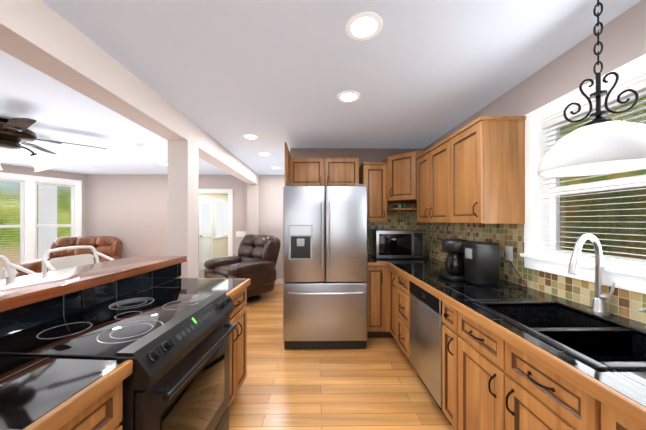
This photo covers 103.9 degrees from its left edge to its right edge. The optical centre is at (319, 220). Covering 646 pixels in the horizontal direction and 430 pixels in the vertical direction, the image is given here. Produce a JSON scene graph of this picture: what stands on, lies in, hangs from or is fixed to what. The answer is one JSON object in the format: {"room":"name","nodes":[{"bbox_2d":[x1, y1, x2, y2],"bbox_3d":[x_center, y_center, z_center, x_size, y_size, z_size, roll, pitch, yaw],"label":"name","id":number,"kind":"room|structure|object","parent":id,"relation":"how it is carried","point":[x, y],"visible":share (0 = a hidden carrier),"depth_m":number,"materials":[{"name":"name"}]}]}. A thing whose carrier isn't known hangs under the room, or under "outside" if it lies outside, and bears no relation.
{"room":"kitchen","nodes":[
{"label":"kitchen","id":0,"kind":"room"},
{"bbox_2d":[0,164,83,278],"bbox_3d":[-6.313,0.181,3.910,0.120,2.440,4.450,0,0,30],"label":"wall","id":1,"kind":"structure","parent":0,"point":[30,171],"depth_m":5.16,"materials":[{"name":"beige paint"}]},
{"bbox_2d":[0,172,81,277],"bbox_3d":[-5.862,0.077,4.638,0.178,1.930,2.261,0,0,31],"label":"window","id":2,"kind":"structure","parent":1,"relation":"in","point":[63,203],"depth_m":4.98,"materials":[{"name":"white glass"}]},
{"bbox_2d":[0,178,24,206],"bbox_3d":[-5.789,-0.525,4.767,0.042,0.517,0.291,0,0,30],"label":"window blinds","id":3,"kind":"object","parent":2,"relation":"attached to","point":[4,179],"depth_m":4.73,"materials":[{"name":"white plastic"}]},
{"bbox_2d":[35,181,74,207],"bbox_3d":[-5.497,-0.524,5.265,0.042,0.516,0.575,0,0,30],"label":"window blinds","id":4,"kind":"object","parent":2,"relation":"attached to","point":[35,181],"depth_m":5.21,"materials":[{"name":"white plastic"}]},
{"bbox_2d":[50,204,73,214],"bbox_3d":[-5.449,-0.244,5.348,0.042,0.225,0.350,0,0,30],"label":"window blinds","id":5,"kind":"object","parent":2,"relation":"attached to","point":[72,204],"depth_m":5.39,"materials":[{"name":"white plastic"}]},
{"bbox_2d":[50,227,73,235],"bbox_3d":[-5.449,0.226,5.348,0.042,0.181,0.351,0,0,30],"label":"window blinds","id":6,"kind":"object","parent":2,"relation":"attached to","point":[50,227],"depth_m":5.38,"materials":[{"name":"white plastic"}]},
{"bbox_2d":[84,174,284,278],"bbox_3d":[-1.941,0.183,5.733,6.800,2.440,0.120,0,0,-1],"label":"wall","id":7,"kind":"structure","parent":0,"point":[130,211],"depth_m":5.65,"materials":[{"name":"beige paint"}]},
{"bbox_2d":[198,189,232,255],"bbox_3d":[-2.465,0.343,5.716,1.030,2.120,0.140,0,0,-1],"label":"door frame","id":8,"kind":"structure","parent":7,"relation":"attached to","point":[229,192],"depth_m":5.65,"materials":[{"name":"white wood"}]},
{"bbox_2d":[236,231,245,236],"bbox_3d":[-1.762,0.293,5.668,0.201,0.112,0.014,0,0,-1],"label":"switch plates","id":9,"kind":"object","parent":7,"relation":"attached to","point":[240,233],"visible":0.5,"depth_m":5.66,"materials":[{"name":"white plastic"}]},
{"bbox_2d":[275,279,283,283],"bbox_3d":[-1.879,1.353,5.590,6.680,0.100,0.165,0,0,-1],"label":"baseboard","id":10,"kind":"structure","parent":7,"relation":"attached to","point":[278,281],"depth_m":5.67,"materials":[{"name":"white wood"}]},
{"bbox_2d":[198,194,227,257],"bbox_3d":[-3.456,0.186,8.363,0.120,2.440,5.180,0,0,-1],"label":"wall","id":11,"kind":"structure","parent":0,"point":[220,247],"depth_m":8.58,"materials":[{"name":"beige paint"}]},
{"bbox_2d":[198,195,227,270],"bbox_3d":[-3.369,0.341,8.259,0.050,2.130,2.670,0,0,-1],"label":"door","id":12,"kind":"structure","parent":11,"relation":"attached to","point":[205,247],"depth_m":7.48,"materials":[{"name":"white wood"}]},
{"bbox_2d":[202,201,227,235],"bbox_3d":[-3.373,-0.069,8.334,0.035,1.150,2.340,0,0,-1],"label":"window","id":13,"kind":"structure","parent":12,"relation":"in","point":[206,218],"depth_m":8.37,"materials":[{"name":"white glass"}]},
{"bbox_2d":[289,156,324,185],"bbox_3d":[-0.172,-0.629,3.441,0.455,0.380,0.347,0,0,-1],"label":"upper cabinet","id":14,"kind":"object","parent":0,"relation":"attached to","point":[302,171],"depth_m":3.27,"materials":[{"name":"brown wood"}]},
{"bbox_2d":[0,0,640,174],"bbox_3d":[-2.974,-1.068,4.510,9.300,0.060,13.300,0,0,-1],"label":"ceiling","id":15,"kind":"structure","parent":0,"point":[274,76],"depth_m":1.76,"materials":[{"name":"white paint"}]},
{"bbox_2d":[0,118,106,171],"bbox_3d":[-3.303,-0.787,2.610,1.478,0.504,1.516,0,0,-1],"label":"ceiling fan","id":16,"kind":"object","parent":15,"relation":"hanging from","point":[14,132],"visible":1,"depth_m":2.62,"materials":[{"name":"brown wood"}]},
{"bbox_2d":[0,0,258,183],"bbox_3d":[-1.422,-0.926,1.831,0.201,0.230,7.700,0,0,-1],"label":"header beam","id":17,"kind":"structure","parent":15,"relation":"attached to","point":[42,37],"depth_m":1.50,"materials":[{"name":"beige paint"}]},
{"bbox_2d":[132,143,144,147],"bbox_3d":[-2.460,-1.021,3.434,0.136,0.034,0.136,0,0,-1],"label":"smoke detector","id":18,"kind":"object","parent":15,"relation":"attached to","point":[138,145],"visible":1,"depth_m":3.40,"materials":[{"name":"white plastic"}]},
{"bbox_2d":[243,134,258,138],"bbox_3d":[-0.852,-1.036,3.118,0.195,0.005,0.195,0,0,-7],"label":"recessed light","id":19,"kind":"object","parent":15,"relation":"in","point":[251,136],"depth_m":3.10,"materials":[{"name":"white"}]},
{"bbox_2d":[258,152,270,155],"bbox_3d":[-0.854,-1.035,3.928,0.195,0.005,0.195,0,0,-25],"label":"recessed light","id":20,"kind":"object","parent":15,"relation":"in","point":[262,153],"depth_m":3.88,"materials":[{"name":"white"}]},
{"bbox_2d":[337,91,359,102],"bbox_3d":[0.242,-1.037,2.119,0.195,0.005,0.195,0,0,-40],"label":"recessed light","id":21,"kind":"object","parent":15,"relation":"in","point":[347,96],"depth_m":2.11,"materials":[{"name":"white"}]},
{"bbox_2d":[346,12,382,39],"bbox_3d":[0.237,-1.038,1.357,0.195,0.005,0.195,0,0,-7],"label":"recessed light","id":22,"kind":"object","parent":15,"relation":"in","point":[362,25],"depth_m":1.34,"materials":[{"name":"white plastic"}]},
{"bbox_2d":[537,0,645,176],"bbox_3d":[1.172,-0.629,1.065,0.392,0.824,0.392,0,0,-1],"label":"pendant light","id":23,"kind":"object","parent":15,"relation":"hanging from","point":[599,144],"visible":1,"depth_m":1.03,"materials":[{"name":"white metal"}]},
{"bbox_2d":[198,269,454,429],"bbox_3d":[-2.974,1.430,4.508,9.300,0.064,13.300,0,0,-1],"label":"floor","id":24,"kind":"structure","parent":0,"point":[376,384],"depth_m":2.13,"materials":[{"name":"brown wood"}]},
{"bbox_2d":[0,255,36,279],"bbox_3d":[-1.837,0.805,1.474,0.561,1.189,0.539,0,0,3],"label":"bar stool","id":25,"kind":"object","parent":24,"relation":"on","point":[9,265],"visible":0.19,"depth_m":1.69,"materials":[{"name":"white metal"}]},
{"bbox_2d":[16,236,122,276],"bbox_3d":[-4.758,0.860,4.967,1.320,1.086,1.086,0,0,-13],"label":"recliner","id":26,"kind":"object","parent":24,"relation":"on","point":[111,246],"visible":0.33,"depth_m":5.12,"materials":[{"name":"brown leather"}]},
{"bbox_2d":[42,246,114,272],"bbox_3d":[-1.805,0.806,2.095,0.561,1.189,0.539,0,0,3],"label":"bar stool","id":27,"kind":"object","parent":24,"relation":"on","point":[59,263],"visible":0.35,"depth_m":2.08,"materials":[{"name":"white metal"}]},
{"bbox_2d":[0,259,250,429],"bbox_3d":[-0.988,0.878,0.880,0.878,1.040,2.640,0,0,3],"label":"kitchen island","id":28,"kind":"object","parent":24,"relation":"on","point":[140,342],"depth_m":1.06,"materials":[{"name":"brown wood"}]},
{"bbox_2d":[0,255,186,306],"bbox_3d":[-1.465,0.332,0.917,0.440,0.051,2.660,0,0,3],"label":"island countertop","id":29,"kind":"structure","parent":28,"relation":"on","point":[22,289],"depth_m":1.38,"materials":[{"name":"brown wood"}]},
{"bbox_2d":[168,141,197,277],"bbox_3d":[-1.433,0.295,2.664,0.201,2.210,0.230,0,0,-1],"label":"post","id":30,"kind":"object","parent":24,"relation":"on","point":[182,198],"visible":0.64,"depth_m":2.55,"materials":[{"name":"beige paint"}]},
{"bbox_2d":[204,234,280,302],"bbox_3d":[-1.403,0.832,4.665,1.102,1.140,1.141,0,0,41],"label":"recliner","id":31,"kind":"object","parent":24,"relation":"on","point":[255,260],"visible":0.85,"depth_m":4.51,"materials":[{"name":"leather"}]},
{"bbox_2d":[247,184,259,234],"bbox_3d":[-1.469,0.298,5.604,0.260,2.210,0.150,0,0,-1],"label":"pilaster","id":32,"kind":"object","parent":24,"relation":"on","point":[253,208],"visible":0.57,"depth_m":5.53,"materials":[{"name":"beige paint"}]},
{"bbox_2d":[283,184,366,348],"bbox_3d":[0.054,0.493,3.121,0.910,1.785,0.956,0,0,-1],"label":"fridge","id":33,"kind":"object","parent":24,"relation":"on","point":[324,267],"visible":1,"depth_m":2.72,"materials":[{"name":"silver metal"}]},
{"bbox_2d":[366,264,384,337],"bbox_3d":[0.673,0.958,3.283,0.310,0.885,0.682,0,0,-1],"label":"base cabinet","id":34,"kind":"object","parent":24,"relation":"on","point":[375,282],"depth_m":2.95,"materials":[{"name":"brown wood"}]},
{"bbox_2d":[367,256,388,263],"bbox_3d":[0.661,0.498,3.288,0.283,0.034,0.672,0,0,-1],"label":"countertop","id":35,"kind":"structure","parent":34,"relation":"on","point":[370,259],"depth_m":3.00,"materials":[{"name":"black stone"}]},
{"bbox_2d":[389,264,396,341],"bbox_3d":[1.155,0.958,2.829,0.682,0.885,0.298,0,0,-1],"label":"base cabinet","id":36,"kind":"object","parent":24,"relation":"on","point":[392,271],"depth_m":2.80,"materials":[{"name":"brown wood"}]},
{"bbox_2d":[397,268,404,353],"bbox_3d":[1.159,0.957,2.499,0.682,0.885,0.362,0,0,-1],"label":"base cabinet","id":37,"kind":"object","parent":24,"relation":"on","point":[400,275],"depth_m":2.53,"materials":[{"name":"brown wood"}]},
{"bbox_2d":[405,276,440,408],"bbox_3d":[1.106,0.958,2.022,0.576,0.883,0.576,0,0,-1],"label":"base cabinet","id":38,"kind":"object","parent":24,"relation":"on","point":[422,305],"depth_m":1.98,"materials":[{"name":"metal"}]},
{"bbox_2d":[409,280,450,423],"bbox_3d":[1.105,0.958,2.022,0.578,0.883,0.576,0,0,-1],"label":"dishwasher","id":39,"kind":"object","parent":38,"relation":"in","point":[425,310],"depth_m":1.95,"materials":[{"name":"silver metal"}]},
{"bbox_2d":[381,256,645,415],"bbox_3d":[1.168,0.496,1.672,0.687,0.034,3.917,0,0,-1],"label":"countertop","id":40,"kind":"structure","parent":38,"relation":"on","point":[629,385],"depth_m":1.20,"materials":[{"name":"black stone"}]},
{"bbox_2d":[369,229,423,258],"bbox_3d":[1.001,0.300,3.359,0.600,0.360,0.424,0,0,-1],"label":"microwave","id":41,"kind":"object","parent":40,"relation":"on","point":[396,243],"visible":1,"depth_m":3.15,"materials":[{"name":"silver metal"}]},
{"bbox_2d":[438,238,526,287],"bbox_3d":[1.264,0.313,1.994,0.457,0.331,0.482,0,0,-1],"label":"coffee maker","id":42,"kind":"object","parent":40,"relation":"on","point":[474,262],"visible":1,"depth_m":1.90,"materials":[{"name":"black plastic"}]},
{"bbox_2d":[469,300,645,423],"bbox_3d":[1.151,0.577,1.153,0.518,0.218,0.678,0,0,-1],"label":"sink","id":43,"kind":"object","parent":40,"relation":"in","point":[608,343],"depth_m":1.11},
{"bbox_2d":[557,234,620,315],"bbox_3d":[1.365,0.272,1.298,0.282,0.413,0.142,0,0,-1],"label":"faucet","id":44,"kind":"object","parent":40,"relation":"on","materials":[{"name":"silver metal"}]},
{"bbox_2d":[637,308,645,327],"bbox_3d":[1.451,0.430,1.117,0.084,0.096,0.043,0,0,-1],"label":"soap dispenser","id":45,"kind":"object","parent":40,"relation":"on","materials":[{"name":"silver metal"}]},
{"bbox_2d":[437,292,472,429],"bbox_3d":[1.171,0.956,1.621,0.682,0.885,0.215,0,0,-1],"label":"base cabinet","id":46,"kind":"object","parent":24,"relation":"on","point":[454,322],"depth_m":1.60,"materials":[{"name":"brown wood"}]},
{"bbox_2d":[457,344,580,429],"bbox_3d":[1.133,1.068,1.153,0.595,0.660,0.750,0,0,-1],"label":"base cabinet","id":47,"kind":"object","parent":24,"relation":"on","point":[490,396],"depth_m":1.20,"materials":[{"name":"brown wood"}]},
{"bbox_2d":[581,380,645,429],"bbox_3d":[1.185,0.955,0.549,0.682,0.885,0.488,0,0,-1],"label":"base cabinet","id":48,"kind":"object","parent":24,"relation":"on","point":[599,410],"depth_m":0.74,"materials":[{"name":"brown wood"}]},
{"bbox_2d":[325,158,360,186],"bbox_3d":[0.283,-0.629,3.447,0.455,0.380,0.347,0,0,-1],"label":"upper cabinet","id":49,"kind":"object","parent":0,"relation":"attached to","point":[338,171],"depth_m":3.27,"materials":[{"name":"brown wood"}]},
{"bbox_2d":[361,160,388,223],"bbox_3d":[0.720,-0.369,3.452,0.310,0.780,0.347,0,0,-1],"label":"upper cabinet","id":50,"kind":"object","parent":0,"relation":"attached to","point":[372,173],"depth_m":3.28,"materials":[{"name":"brown wood"}]},
{"bbox_2d":[423,0,645,150],"bbox_3d":[1.571,0.179,1.929,0.120,2.440,7.820,0,0,-1],"label":"wall","id":51,"kind":"structure","parent":0,"point":[622,37],"depth_m":1.50,"materials":[{"name":"beige paint"}]},
{"bbox_2d":[385,151,424,203],"bbox_3d":[1.185,-0.549,3.328,0.607,0.580,0.609,0,0,-1],"label":"upper cabinet","id":52,"kind":"object","parent":51,"relation":"attached to","point":[400,169],"depth_m":3.16,"materials":[{"name":"brown wood"}]},
{"bbox_2d":[413,149,428,223],"bbox_3d":[1.327,-0.370,2.849,0.337,0.780,0.346,0,0,-1],"label":"upper cabinet","id":53,"kind":"object","parent":51,"relation":"attached to","point":[421,205],"depth_m":2.85,"materials":[{"name":"brown wood"}]},
{"bbox_2d":[429,139,448,223],"bbox_3d":[1.332,-0.370,2.476,0.337,0.780,0.400,0,0,-1],"label":"upper cabinet","id":54,"kind":"object","parent":51,"relation":"attached to","point":[438,178],"depth_m":2.48,"materials":[{"name":"brown wood"}]},
{"bbox_2d":[445,116,525,223],"bbox_3d":[1.337,-0.371,2.057,0.337,0.780,0.439,0,0,-1],"label":"upper cabinet","id":55,"kind":"object","parent":51,"relation":"attached to","point":[485,158],"depth_m":1.84,"materials":[{"name":"brown wood"}]},
{"bbox_2d":[506,246,512,260],"bbox_3d":[1.501,0.259,2.008,0.009,0.115,0.070,0,0,-1],"label":"outlet","id":56,"kind":"object","parent":51,"relation":"attached to","point":[509,249],"depth_m":2.00,"materials":[{"name":"white plastic"}]},
{"bbox_2d":[520,54,645,293],"bbox_3d":[1.559,-0.217,1.089,0.165,1.110,1.540,0,0,-1],"label":"window","id":57,"kind":"structure","parent":51,"relation":"in","point":[536,232],"depth_m":1.50,"materials":[{"name":"white"}]},
{"bbox_2d":[542,80,645,269],"bbox_3d":[1.561,-0.218,1.089,0.042,0.900,1.308,0,0,-1],"label":"blinds","id":58,"kind":"object","parent":57,"relation":"attached to","point":[639,87],"visible":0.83,"depth_m":1.38,"materials":[{"name":"white plastic"}]},
{"bbox_3d":[0.532,0.181,3.686,1.910,2.440,0.120,0,0,-1],"label":"wall","id":59,"kind":"structure","parent":0,"visible":0},
{"bbox_2d":[290,148,422,166],"bbox_3d":[0.532,-0.869,3.625,1.909,0.339,0.004,0,0,-1],"label":"wall","id":60,"kind":"structure","parent":59,"relation":"attached to","point":[370,155],"depth_m":3.62,"materials":[{"name":"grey paint"}]}
]}

